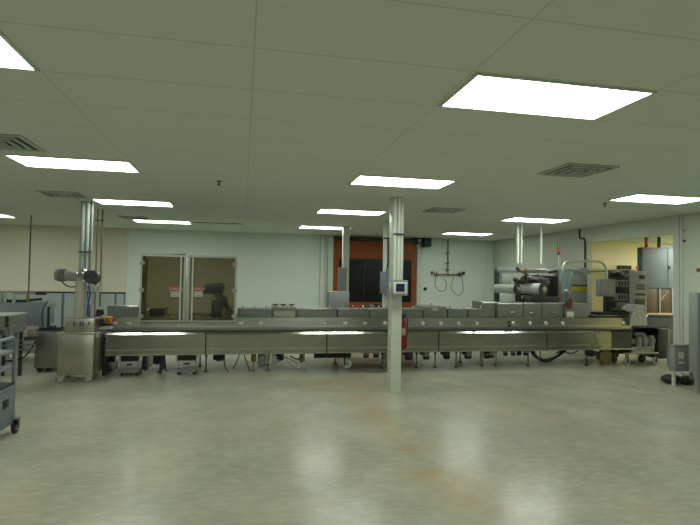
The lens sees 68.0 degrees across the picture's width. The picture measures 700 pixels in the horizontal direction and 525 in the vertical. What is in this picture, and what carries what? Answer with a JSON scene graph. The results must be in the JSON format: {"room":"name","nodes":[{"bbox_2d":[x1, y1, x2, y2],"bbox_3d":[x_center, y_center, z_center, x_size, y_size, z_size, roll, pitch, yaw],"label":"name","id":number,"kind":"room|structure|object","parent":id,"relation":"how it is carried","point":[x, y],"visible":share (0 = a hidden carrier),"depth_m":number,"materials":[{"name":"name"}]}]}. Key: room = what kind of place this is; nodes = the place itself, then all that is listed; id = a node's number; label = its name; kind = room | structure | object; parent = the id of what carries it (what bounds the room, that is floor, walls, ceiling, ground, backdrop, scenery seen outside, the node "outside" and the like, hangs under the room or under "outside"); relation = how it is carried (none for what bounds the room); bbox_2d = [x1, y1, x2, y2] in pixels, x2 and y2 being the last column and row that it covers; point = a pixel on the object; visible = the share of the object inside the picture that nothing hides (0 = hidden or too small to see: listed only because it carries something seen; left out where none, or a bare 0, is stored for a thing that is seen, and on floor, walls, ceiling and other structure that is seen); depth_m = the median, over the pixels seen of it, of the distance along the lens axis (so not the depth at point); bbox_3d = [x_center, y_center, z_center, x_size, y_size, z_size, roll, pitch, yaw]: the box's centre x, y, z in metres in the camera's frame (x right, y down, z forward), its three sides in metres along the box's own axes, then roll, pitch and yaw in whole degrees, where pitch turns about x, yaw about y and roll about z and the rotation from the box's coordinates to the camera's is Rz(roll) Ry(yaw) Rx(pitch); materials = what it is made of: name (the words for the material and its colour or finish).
{"room":"factory floor","nodes":[
{"label":"factory floor","id":0,"kind":"room"},
{"bbox_2d":[0,224,492,312],"bbox_3d":[-3.668,0.562,13.998,16.470,2.800,0.120,1,-2,-12],"label":"wall","id":1,"kind":"structure","parent":0,"point":[272,268],"depth_m":13.94,"materials":[{"name":"white paint"}]},
{"bbox_2d":[125,228,129,304],"bbox_3d":[-5.803,0.511,13.483,0.061,2.799,0.030,1,-2,-12],"label":"trim","id":2,"kind":"structure","parent":1,"relation":"attached to","point":[128,229],"depth_m":13.48,"materials":[{"name":"white paint"}]},
{"bbox_2d":[319,235,324,307],"bbox_3d":[-0.790,0.626,14.446,0.113,2.799,0.160,1,-2,-12],"label":"trim","id":3,"kind":"structure","parent":1,"relation":"attached to","point":[322,237],"depth_m":14.38,"materials":[{"name":"white paint"}]},
{"bbox_2d":[326,235,333,307],"bbox_3d":[-0.565,0.632,14.513,0.157,2.799,0.120,1,-2,-12],"label":"trim","id":4,"kind":"structure","parent":1,"relation":"attached to","point":[330,247],"depth_m":14.47,"materials":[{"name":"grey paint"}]},
{"bbox_2d":[333,236,415,307],"bbox_3d":[0.708,0.675,14.738,2.439,2.770,0.190,1,-2,-12],"label":"door","id":5,"kind":"structure","parent":1,"relation":"in","point":[365,253],"depth_m":14.76,"materials":[{"name":"orange metal"}]},
{"bbox_2d":[416,243,421,304],"bbox_3d":[1.990,0.692,15.048,0.138,2.799,0.100,1,-2,-12],"label":"trim","id":6,"kind":"structure","parent":1,"relation":"attached to","point":[418,245],"depth_m":15.01,"materials":[{"name":"white paint"}]},
{"bbox_2d":[413,238,430,246],"bbox_3d":[2.063,-0.586,14.992,0.513,0.270,0.299,1,-2,-12],"label":"speaker","id":7,"kind":"object","parent":1,"relation":"attached to","point":[426,242],"visible":0.99,"depth_m":14.87,"materials":[{"name":"black paint"}]},
{"bbox_2d":[431,239,464,295],"bbox_3d":[2.868,0.126,15.219,1.066,1.691,0.144,1,-2,-12],"label":"pipe","id":8,"kind":"object","parent":1,"relation":"attached to","point":[436,274],"visible":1,"depth_m":15.21,"materials":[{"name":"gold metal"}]},
{"bbox_2d":[480,240,483,300],"bbox_3d":[3.943,0.738,15.479,0.097,2.799,0.040,1,-2,-12],"label":"trim","id":9,"kind":"structure","parent":1,"relation":"attached to","point":[482,241],"depth_m":15.47,"materials":[{"name":"white paint"}]},
{"bbox_2d":[0,0,699,242],"bbox_3d":[2.441,-1.025,5.635,25.000,0.100,20.000,1,-2,-12],"label":"ceiling","id":10,"kind":"structure","parent":0,"point":[284,104],"depth_m":3.75,"materials":[{"name":"paint"}]},
{"bbox_2d":[0,214,16,217],"bbox_3d":[-7.776,-0.994,10.884,1.200,0.012,0.590,1,-2,-12],"label":"recessed light","id":11,"kind":"object","parent":10,"relation":"in","point":[1,215],"visible":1,"depth_m":11.07,"materials":[{"name":"white plastic"}]},
{"bbox_2d":[0,30,39,71],"bbox_3d":[-2.339,-1.139,2.621,1.200,0.012,0.590,1,-2,-12],"label":"recessed light","id":12,"kind":"object","parent":10,"relation":"in","point":[12,57],"visible":1,"depth_m":2.85,"materials":[{"name":"white plastic"}]},
{"bbox_2d":[0,37,32,68],"bbox_3d":[-2.339,-1.142,2.622,1.156,0.005,0.546,1,-2,-12],"label":"diffuser","id":13,"kind":"object","parent":12,"relation":"attached to","point":[10,57],"depth_m":2.86,"materials":[{"name":"white plastic"}]},
{"bbox_2d":[0,134,45,152],"bbox_3d":[-3.187,-1.085,4.703,0.580,0.028,0.580,1,-2,-12],"label":"ceiling vent","id":14,"kind":"object","parent":10,"relation":"in","point":[7,141],"visible":1,"depth_m":4.75,"materials":[{"name":"grey metal"}]},
{"bbox_2d":[28,215,31,290],"bbox_3d":[-6.640,0.416,10.725,0.032,2.800,0.032,1,-2,-12],"label":"pole","id":15,"kind":"object","parent":10,"relation":"hanging from","point":[30,215],"visible":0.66,"depth_m":10.73,"materials":[{"name":"grey"}]},
{"bbox_2d":[35,190,89,198],"bbox_3d":[-4.318,-1.015,7.818,0.580,0.028,0.580,1,-2,-12],"label":"ceiling vent","id":16,"kind":"object","parent":10,"relation":"in","point":[58,194],"visible":1,"depth_m":7.74,"materials":[{"name":"grey metal"}]},
{"bbox_2d":[3,154,140,172],"bbox_3d":[-2.954,-1.063,5.608,1.200,0.012,0.590,1,-2,-12],"label":"recessed light","id":17,"kind":"object","parent":10,"relation":"in","point":[26,160],"visible":1,"depth_m":5.58,"materials":[{"name":"white plastic"}]},
{"bbox_2d":[78,201,85,268],"bbox_3d":[-4.406,-0.359,8.543,0.094,1.300,0.096,1,-2,-12],"label":"conduit","id":18,"kind":"object","parent":10,"relation":"hanging from","point":[83,203],"visible":0.72,"depth_m":8.52,"materials":[{"name":"grey metal"}]},
{"bbox_2d":[84,201,90,269],"bbox_3d":[-4.338,-0.357,8.557,0.082,1.300,0.084,1,-2,-12],"label":"conduit","id":19,"kind":"object","parent":10,"relation":"hanging from","point":[88,203],"visible":0.72,"depth_m":8.54,"materials":[{"name":"grey metal"}]},
{"bbox_2d":[88,202,93,284],"bbox_3d":[-4.279,-0.306,8.568,0.054,1.400,0.056,1,-2,-12],"label":"conduit","id":20,"kind":"object","parent":10,"relation":"hanging from","point":[92,203],"visible":0.72,"depth_m":8.56,"materials":[{"name":"silver metal"}]},
{"bbox_2d":[94,209,98,315],"bbox_3d":[-4.681,0.415,9.536,0.070,2.800,0.042,1,-2,-12],"label":"ceiling pipe","id":21,"kind":"object","parent":10,"relation":"hanging from","point":[97,220],"visible":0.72,"depth_m":9.55,"materials":[{"name":"gold metal"}]},
{"bbox_2d":[99,209,103,306],"bbox_3d":[-4.591,-0.082,9.569,0.070,1.800,0.045,1,-2,-12],"label":"ceiling pipe","id":22,"kind":"object","parent":10,"relation":"hanging from","point":[102,220],"visible":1,"depth_m":9.57,"materials":[{"name":"gold metal"}]},
{"bbox_2d":[91,198,174,206],"bbox_3d":[-3.571,-0.987,8.604,1.200,0.012,0.590,1,-2,-12],"label":"recessed light","id":23,"kind":"object","parent":10,"relation":"in","point":[100,201],"visible":1,"depth_m":8.59,"materials":[{"name":"white plastic"}]},
{"bbox_2d":[118,216,151,220],"bbox_3d":[-4.522,-0.928,10.940,0.580,0.028,0.580,1,-2,-12],"label":"ceiling vent","id":24,"kind":"object","parent":10,"relation":"in","point":[122,217],"visible":1,"depth_m":10.87,"materials":[{"name":"grey metal"}]},
{"bbox_2d":[133,220,191,223],"bbox_3d":[-4.192,-0.910,11.620,1.200,0.012,0.590,1,-2,-12],"label":"recessed light","id":25,"kind":"object","parent":10,"relation":"in","point":[139,221],"visible":0.83,"depth_m":11.62,"materials":[{"name":"white plastic"}]},
{"bbox_2d":[193,222,243,224],"bbox_3d":[-2.974,-0.885,11.727,1.110,0.014,0.120,1,-2,-12],"label":"ceiling vent","id":26,"kind":"object","parent":10,"relation":"in","point":[193,222],"visible":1,"depth_m":11.72,"materials":[{"name":"black paint"}]},
{"bbox_2d":[298,225,351,229],"bbox_3d":[-0.608,-0.827,12.356,1.200,0.012,0.590,1,-2,-12],"label":"recessed light","id":27,"kind":"object","parent":10,"relation":"in","point":[301,226],"visible":0.76,"depth_m":12.33,"materials":[{"name":"white plastic"}]},
{"bbox_2d":[300,226,342,228],"bbox_3d":[-0.608,-0.829,12.356,1.156,0.005,0.546,1,-2,-12],"label":"diffuser","id":28,"kind":"object","parent":27,"relation":"attached to","point":[306,227],"depth_m":12.32,"materials":[{"name":"white plastic"}]},
{"bbox_2d":[315,208,386,215],"bbox_3d":[0.013,-0.903,9.340,1.200,0.012,0.590,1,-2,-12],"label":"recessed light","id":29,"kind":"object","parent":10,"relation":"in","point":[324,211],"visible":1,"depth_m":9.32,"materials":[{"name":"white plastic"}]},
{"bbox_2d":[317,209,383,214],"bbox_3d":[0.013,-0.906,9.340,1.156,0.005,0.546,1,-2,-12],"label":"diffuser","id":30,"kind":"object","parent":29,"relation":"attached to","point":[325,211],"depth_m":9.31,"materials":[{"name":"white plastic"}]},
{"bbox_2d":[349,175,456,188],"bbox_3d":[0.630,-0.980,6.344,1.200,0.012,0.590,1,-2,-12],"label":"recessed light","id":31,"kind":"object","parent":10,"relation":"in","point":[370,180],"visible":1,"depth_m":6.32,"materials":[{"name":"white plastic"}]},
{"bbox_2d":[422,207,465,213],"bbox_3d":[1.598,-0.881,8.879,0.580,0.028,0.580,1,-2,-12],"label":"ceiling vent","id":32,"kind":"object","parent":10,"relation":"in","point":[434,209],"visible":1,"depth_m":8.80,"materials":[{"name":"grey metal"}]},
{"bbox_2d":[442,232,491,235],"bbox_3d":[3.014,-0.735,13.354,1.200,0.012,0.590,1,-2,-12],"label":"recessed light","id":33,"kind":"object","parent":10,"relation":"in","point":[447,233],"visible":1,"depth_m":13.31,"materials":[{"name":"white plastic"}]},
{"bbox_2d":[446,233,488,234],"bbox_3d":[3.014,-0.737,13.354,1.156,0.005,0.546,1,-2,-12],"label":"diffuser","id":34,"kind":"object","parent":33,"relation":"attached to","point":[446,233],"depth_m":13.36,"materials":[{"name":"white plastic"}]},
{"bbox_2d":[516,224,518,262],"bbox_3d":[3.507,-0.395,10.843,0.060,0.820,0.060,1,-2,-12],"label":"conduit","id":35,"kind":"object","parent":10,"relation":"hanging from","point":[517,225],"visible":1,"depth_m":10.82,"materials":[{"name":"grey metal"}]},
{"bbox_2d":[520,224,522,262],"bbox_3d":[3.592,-0.393,10.860,0.040,0.820,0.040,1,-2,-12],"label":"conduit","id":36,"kind":"object","parent":10,"relation":"hanging from","point":[521,224],"visible":1,"depth_m":10.85,"materials":[{"name":"grey metal"}]},
{"bbox_2d":[499,217,570,222],"bbox_3d":[3.598,-0.820,10.076,1.200,0.012,0.590,1,-2,-12],"label":"recessed light","id":37,"kind":"object","parent":10,"relation":"in","point":[514,219],"visible":1,"depth_m":10.05,"materials":[{"name":"white plastic"}]},
{"bbox_2d":[540,225,541,263],"bbox_3d":[4.038,-0.382,10.952,0.044,0.820,0.044,1,-2,-12],"label":"conduit","id":38,"kind":"object","parent":10,"relation":"hanging from","point":[540,225],"visible":1,"depth_m":10.94,"materials":[{"name":"grey metal"}]},
{"bbox_2d":[438,72,657,120],"bbox_3d":[1.245,-1.056,3.357,1.200,0.012,0.590,1,-2,-12],"label":"recessed light","id":39,"kind":"object","parent":10,"relation":"in","point":[489,92],"visible":1,"depth_m":3.32,"materials":[{"name":"white plastic"}]},
{"bbox_2d":[537,163,619,177],"bbox_3d":[2.405,-0.965,5.504,0.580,0.028,0.580,1,-2,-12],"label":"ceiling vent","id":40,"kind":"object","parent":10,"relation":"in","point":[573,170],"visible":1,"depth_m":5.45,"materials":[{"name":"grey metal"}]},
{"bbox_2d":[607,194,699,203],"bbox_3d":[4.345,-0.888,7.290,1.200,0.012,0.590,1,-2,-12],"label":"recessed light","id":41,"kind":"object","parent":10,"relation":"in","point":[642,198],"visible":1,"depth_m":7.28,"materials":[{"name":"white plastic"}]},
{"bbox_2d":[0,350,699,524],"bbox_3d":[2.391,1.874,5.551,25.000,0.100,20.000,1,-2,-12],"label":"floor","id":42,"kind":"structure","parent":0,"point":[562,440],"depth_m":4.99,"materials":[{"name":"concrete"}]},
{"bbox_2d":[0,336,20,432],"bbox_3d":[-3.662,1.204,4.771,0.842,0.983,0.896,1,-2,-12],"label":"utility cart","id":43,"kind":"object","parent":42,"relation":"on","point":[7,389],"visible":1,"depth_m":5.12,"materials":[{"name":"blue paint"}]},
{"bbox_2d":[0,350,13,356],"bbox_3d":[-3.671,0.872,4.752,0.780,0.025,0.810,1,-2,-12],"label":"shelf","id":44,"kind":"object","parent":43,"relation":"attached to","point":[2,352],"depth_m":5.09,"materials":[{"name":"grey metal"}]},
{"bbox_2d":[0,365,13,372],"bbox_3d":[-3.674,1.024,4.748,0.780,0.020,0.810,1,-2,-12],"label":"shelf","id":45,"kind":"object","parent":43,"relation":"attached to","point":[3,368],"depth_m":5.10,"materials":[{"name":"blue paint"}]},
{"bbox_2d":[0,312,27,381],"bbox_3d":[-5.419,1.226,7.243,1.554,1.021,0.670,1,-2,-12],"label":"steel table","id":46,"kind":"object","parent":42,"relation":"on","point":[10,322],"visible":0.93,"depth_m":7.28,"materials":[{"name":"grey metal"}]},
{"bbox_2d":[1,328,38,375],"bbox_3d":[-5.359,1.391,8.123,0.862,0.743,0.163,1,-2,-12],"label":"frame","id":47,"kind":"object","parent":42,"relation":"on","point":[31,333],"visible":0.89,"depth_m":8.10,"materials":[{"name":"grey paint"}]},
{"bbox_2d":[24,336,38,339],"bbox_3d":[-5.037,1.193,8.196,0.156,0.047,0.160,1,-2,-12],"label":"shelf","id":48,"kind":"object","parent":47,"relation":"attached to","point":[26,337],"depth_m":8.13,"materials":[{"name":"grey metal"}]},
{"bbox_2d":[0,291,53,364],"bbox_3d":[-6.135,1.135,9.074,1.589,1.284,0.500,1,-2,-12],"label":"conveyor","id":49,"kind":"object","parent":42,"relation":"on","point":[34,307],"visible":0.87,"depth_m":8.96,"materials":[{"name":"grey metal"}]},
{"bbox_2d":[2,291,62,353],"bbox_3d":[-6.104,1.179,9.973,1.054,1.250,0.066,1,-2,-12],"label":"partition panel","id":50,"kind":"object","parent":42,"relation":"on","point":[56,296],"visible":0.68,"depth_m":10.01,"materials":[{"name":"plastic"}]},
{"bbox_2d":[34,327,64,371],"bbox_3d":[-4.925,1.444,8.652,0.456,0.685,0.520,1,-2,-12],"label":"base cabinet","id":51,"kind":"object","parent":42,"relation":"on","point":[46,352],"visible":0.42,"depth_m":8.40,"materials":[{"name":"silver metal"}]},
{"bbox_2d":[39,301,63,329],"bbox_3d":[-4.908,0.864,8.542,0.318,0.467,0.190,1,-2,-12],"label":"stand","id":52,"kind":"object","parent":51,"relation":"on","point":[49,327],"visible":1,"depth_m":8.51,"materials":[{"name":"black paint"}]},
{"bbox_2d":[55,329,104,383],"bbox_3d":[-4.085,1.405,7.875,0.535,0.745,0.602,1,-2,-12],"label":"base cabinet","id":53,"kind":"object","parent":42,"relation":"on","point":[79,353],"visible":0.97,"depth_m":7.62,"materials":[{"name":"silver metal"}]},
{"bbox_2d":[54,269,102,331],"bbox_3d":[-4.113,0.561,7.873,0.698,0.940,0.456,1,-2,-12],"label":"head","id":54,"kind":"object","parent":53,"relation":"on","point":[82,321],"visible":1,"depth_m":7.79},
{"bbox_2d":[95,309,114,328],"bbox_3d":[-3.847,0.884,8.076,0.326,0.291,0.270,1,-2,-12],"label":"block","id":55,"kind":"object","parent":54,"relation":"on","point":[107,319],"visible":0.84,"depth_m":8.00,"materials":[{"name":"orange plastic"}]},
{"bbox_2d":[99,326,114,328],"bbox_3d":[-3.795,1.011,8.047,0.230,0.037,0.180,1,-2,-12],"label":"tray","id":56,"kind":"object","parent":55,"relation":"on","point":[102,327],"depth_m":7.98,"materials":[{"name":"silver metal"}]},
{"bbox_2d":[62,292,115,333],"bbox_3d":[-5.118,1.202,10.175,0.944,1.250,0.066,1,-2,-12],"label":"partition panel","id":57,"kind":"object","parent":42,"relation":"on","point":[107,298],"visible":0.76,"depth_m":10.17,"materials":[{"name":"plastic"}]},
{"bbox_2d":[116,292,125,304],"bbox_3d":[-4.566,1.215,10.289,0.168,1.250,0.066,1,-2,-12],"label":"partition panel","id":58,"kind":"object","parent":42,"relation":"on","point":[120,296],"visible":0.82,"depth_m":10.28,"materials":[{"name":"fabric"}]},
{"bbox_2d":[117,356,142,375],"bbox_3d":[-3.532,1.643,8.382,0.340,0.320,0.380,1,-2,-12],"label":"pump","id":59,"kind":"object","parent":42,"relation":"on","point":[129,364],"visible":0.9,"depth_m":8.24,"materials":[{"name":"grey paint"}]},
{"bbox_2d":[175,355,199,374],"bbox_3d":[-2.679,1.663,8.557,0.362,0.320,0.380,1,-2,-12],"label":"pump","id":60,"kind":"object","parent":42,"relation":"on","point":[186,363],"visible":0.97,"depth_m":8.41,"materials":[{"name":"grey paint"}]},
{"bbox_2d":[338,226,349,291],"bbox_3d":[-0.158,0.562,11.878,0.254,2.799,0.220,1,-2,-12],"label":"post","id":61,"kind":"object","parent":42,"relation":"on","point":[343,272],"visible":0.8,"depth_m":11.87,"materials":[{"name":"grey metal"}]},
{"bbox_2d":[380,221,388,357],"bbox_3d":[0.699,0.540,10.578,0.198,2.799,0.190,1,-2,-12],"label":"post","id":62,"kind":"object","parent":42,"relation":"on","point":[384,275],"visible":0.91,"depth_m":10.58,"materials":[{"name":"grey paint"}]},
{"bbox_2d":[101,291,669,375],"bbox_3d":[1.329,1.282,9.759,11.039,1.421,1.244,1,-2,-12],"label":"machine","id":63,"kind":"object","parent":42,"relation":"on","point":[337,330],"visible":0.91,"depth_m":9.12,"materials":[{"name":"silver metal"}]},
{"bbox_2d":[143,304,171,316],"bbox_3d":[-3.194,0.785,8.581,0.498,0.210,0.270,1,-2,-12],"label":"tray","id":64,"kind":"object","parent":63,"relation":"on","point":[154,311],"visible":0.98,"depth_m":8.46,"materials":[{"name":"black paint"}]},
{"bbox_2d":[149,307,166,315],"bbox_3d":[-3.175,0.820,8.584,0.234,0.142,0.270,1,-2,-12],"label":"tray","id":65,"kind":"object","parent":64,"relation":"on","point":[154,311],"depth_m":8.46,"materials":[{"name":"black paint"}]},
{"bbox_2d":[138,253,237,321],"bbox_3d":[-2.639,0.413,8.579,1.512,1.096,0.555,1,-2,-12],"label":"double door","id":66,"kind":"structure","parent":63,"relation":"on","point":[175,290],"depth_m":8.34,"materials":[{"name":"silver metal"}]},
{"bbox_2d":[203,282,232,316],"bbox_3d":[-2.228,0.620,8.717,0.520,0.582,0.200,1,-2,-12],"label":"mechanism","id":67,"kind":"object","parent":63,"relation":"on","point":[218,288],"visible":0.97,"depth_m":8.65,"materials":[{"name":"black paint"}]},
{"bbox_2d":[494,267,589,302],"bbox_3d":[3.948,0.586,10.407,2.088,0.962,0.542,1,-2,-12],"label":"machine","id":68,"kind":"object","parent":63,"relation":"on","point":[578,294],"visible":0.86,"depth_m":10.38,"materials":[{"name":"grey paint"}]},
{"bbox_2d":[493,284,520,294],"bbox_3d":[3.054,0.512,10.038,0.217,0.217,0.540,2,-2,-37],"label":"roll","id":69,"kind":"object","parent":68,"relation":"attached to","point":[515,289],"visible":1,"depth_m":9.96,"materials":[{"name":"grey plastic"}]},
{"bbox_2d":[517,270,545,271],"bbox_3d":[3.591,0.169,10.284,0.449,0.039,0.300,1,-2,-12],"label":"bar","id":70,"kind":"object","parent":68,"relation":"attached to","point":[517,270],"depth_m":10.14,"materials":[{"name":"silver metal"}]},
{"bbox_2d":[519,282,547,295],"bbox_3d":[3.595,0.516,10.150,0.278,0.278,0.540,2,-2,-37],"label":"roll","id":71,"kind":"object","parent":68,"relation":"attached to","point":[541,288],"visible":0.98,"depth_m":10.04,"materials":[{"name":"grey plastic"}]},
{"bbox_2d":[544,277,557,296],"bbox_3d":[4.072,0.520,10.534,0.312,0.446,0.012,1,-2,-12],"label":"grille","id":72,"kind":"object","parent":68,"relation":"attached to","point":[553,285],"depth_m":10.54,"materials":[{"name":"black metal"}]},
{"bbox_2d":[557,242,559,268],"bbox_3d":[4.281,-0.140,10.638,0.060,0.554,0.060,1,-2,-12],"label":"tower","id":73,"kind":"object","parent":68,"relation":"on","point":[558,243],"visible":1,"depth_m":10.62,"materials":[{"name":"green plastic"}]},
{"bbox_2d":[561,272,572,293],"bbox_3d":[4.197,0.387,10.062,0.278,0.431,0.053,1,-2,-12],"label":"plastic bag","id":74,"kind":"object","parent":63,"relation":"hanging from","point":[566,277],"visible":0.96,"depth_m":10.06,"materials":[{"name":"grey"}]},
{"bbox_2d":[563,289,573,317],"bbox_3d":[4.154,0.805,9.938,0.227,0.581,0.137,1,-2,-12],"label":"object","id":75,"kind":"object","parent":63,"relation":"on","point":[569,302],"visible":1,"depth_m":9.90,"materials":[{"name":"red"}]},
{"bbox_2d":[561,260,615,311],"bbox_3d":[4.779,0.482,10.466,1.124,1.078,0.247,1,-2,-4],"label":"screen arm","id":76,"kind":"object","parent":63,"relation":"on","point":[606,287],"visible":0.98,"depth_m":10.42,"materials":[{"name":"silver metal"}]},
{"bbox_2d":[608,265,634,312],"bbox_3d":[5.556,0.551,10.753,0.638,0.984,0.315,1,-2,-12],"label":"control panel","id":77,"kind":"object","parent":63,"relation":"on","point":[618,303],"visible":0.71,"depth_m":10.66,"materials":[{"name":"grey metal"}]},
{"bbox_2d":[626,271,646,325],"bbox_3d":[5.664,0.694,10.248,0.608,1.059,0.420,1,-2,-12],"label":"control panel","id":78,"kind":"object","parent":63,"relation":"on","point":[637,279],"visible":0.99,"depth_m":10.35,"materials":[{"name":"grey paint"}]},
{"bbox_2d":[608,332,659,365],"bbox_3d":[5.652,1.702,10.363,0.862,0.635,0.500,1,-2,-12],"label":"trolley","id":79,"kind":"object","parent":42,"relation":"on","point":[641,341],"visible":0.95,"depth_m":10.22,"materials":[{"name":"silver metal"}]},
{"bbox_2d":[632,344,651,348],"bbox_3d":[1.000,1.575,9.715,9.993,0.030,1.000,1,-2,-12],"label":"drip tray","id":80,"kind":"object","parent":79,"relation":"on","point":[633,345],"depth_m":10.21,"materials":[{"name":"silver metal"}]},
{"bbox_2d":[630,247,672,343],"bbox_3d":[8.042,0.894,13.352,2.057,2.507,0.650,1,-2,-12],"label":"machine","id":81,"kind":"object","parent":42,"relation":"on","point":[657,263],"visible":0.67,"depth_m":13.03,"materials":[{"name":"grey paint"}]},
{"bbox_2d":[645,237,647,246],"bbox_3d":[7.479,-0.511,13.083,0.100,0.266,0.100,1,-2,-12],"label":"tower","id":82,"kind":"object","parent":81,"relation":"on","point":[646,238],"visible":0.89,"depth_m":13.05,"materials":[{"name":"black paint"}]},
{"bbox_2d":[637,247,672,287],"bbox_3d":[8.190,0.146,13.197,1.865,1.016,0.210,1,-2,-12],"label":"electrical cabinet","id":83,"kind":"object","parent":81,"relation":"attached to","point":[657,263],"depth_m":13.03,"materials":[{"name":"grey metal"}]},
{"bbox_2d":[657,237,660,247],"bbox_3d":[7.838,-0.508,13.157,0.100,0.278,0.100,1,-2,-12],"label":"tower","id":84,"kind":"object","parent":81,"relation":"on","point":[658,238],"visible":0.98,"depth_m":13.12,"materials":[{"name":"black paint"}]},
{"bbox_2d":[660,374,693,384],"bbox_3d":[5.308,1.881,8.377,0.566,0.151,0.299,1,-2,-5],"label":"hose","id":85,"kind":"object","parent":42,"relation":"on","point":[667,378],"visible":0.89,"depth_m":8.28,"materials":[{"name":"black plastic"}]},
{"bbox_2d":[668,216,692,385],"bbox_3d":[5.466,0.571,8.453,0.356,2.780,0.877,-1,-2,43],"label":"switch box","id":86,"kind":"object","parent":42,"relation":"on","point":[678,353],"visible":0.77,"depth_m":8.20,"materials":[{"name":"grey paint"}]},
{"bbox_2d":[689,292,699,393],"bbox_3d":[5.447,1.195,7.751,0.760,1.490,0.157,1,-2,-12],"label":"cabinet","id":87,"kind":"object","parent":42,"relation":"on","point":[694,297],"visible":1,"depth_m":7.64,"materials":[{"name":"grey metal"}]},
{"bbox_2d":[386,196,404,391],"bbox_3d":[0.666,0.450,7.536,0.167,2.800,0.261,1,-2,-12],"label":"support column","id":88,"kind":"structure","parent":0,"point":[396,227],"depth_m":7.47,"materials":[{"name":"white metal"}]},
{"bbox_2d":[386,280,407,295],"bbox_3d":[0.671,0.357,7.351,0.287,0.219,0.127,1,-2,-12],"label":"terminal","id":89,"kind":"object","parent":88,"relation":"attached to","point":[394,287],"visible":1,"depth_m":7.29,"materials":[{"name":"grey paint"}]},
{"bbox_2d":[401,313,407,349],"bbox_3d":[0.778,1.002,7.540,0.113,0.522,0.114,1,-2,-12],"label":"fire extinguisher","id":90,"kind":"object","parent":88,"relation":"attached to","point":[404,333],"visible":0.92,"depth_m":7.50,"materials":[{"name":"red metal"}]},
{"bbox_2d":[493,212,699,374],"bbox_3d":[6.306,0.506,6.085,0.120,2.800,19.400,1,-2,-12],"label":"wall","id":91,"kind":"structure","parent":0,"point":[571,246],"depth_m":11.33,"materials":[{"name":"paint"}]},
{"bbox_2d":[579,229,585,266],"bbox_3d":[5.130,0.042,11.465,0.036,1.600,0.228,1,-2,-12],"label":"conduit","id":92,"kind":"object","parent":91,"relation":"attached to","point":[579,229],"visible":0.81,"depth_m":11.37,"materials":[{"name":"black metal"}]},
{"bbox_2d":[673,214,682,376],"bbox_3d":[5.712,0.579,8.933,0.175,2.800,0.180,1,-2,-12],"label":"trim","id":93,"kind":"structure","parent":91,"relation":"attached to","point":[676,331],"depth_m":8.92,"materials":[{"name":"white metal"}]},
{"bbox_2d":[592,241,672,311],"bbox_3d":[8.856,0.814,15.140,8.530,2.800,0.120,1,-2,-12],"label":"wall","id":94,"kind":"structure","parent":0,"point":[612,253],"depth_m":14.81,"materials":[{"name":"yellow paint"}]},
{"bbox_2d":[661,245,672,247],"bbox_3d":[9.515,-0.459,15.224,1.101,0.068,0.045,1,-2,-12],"label":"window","id":95,"kind":"structure","parent":94,"relation":"in","point":[662,246],"depth_m":15.15,"materials":[{"name":"white glass"}]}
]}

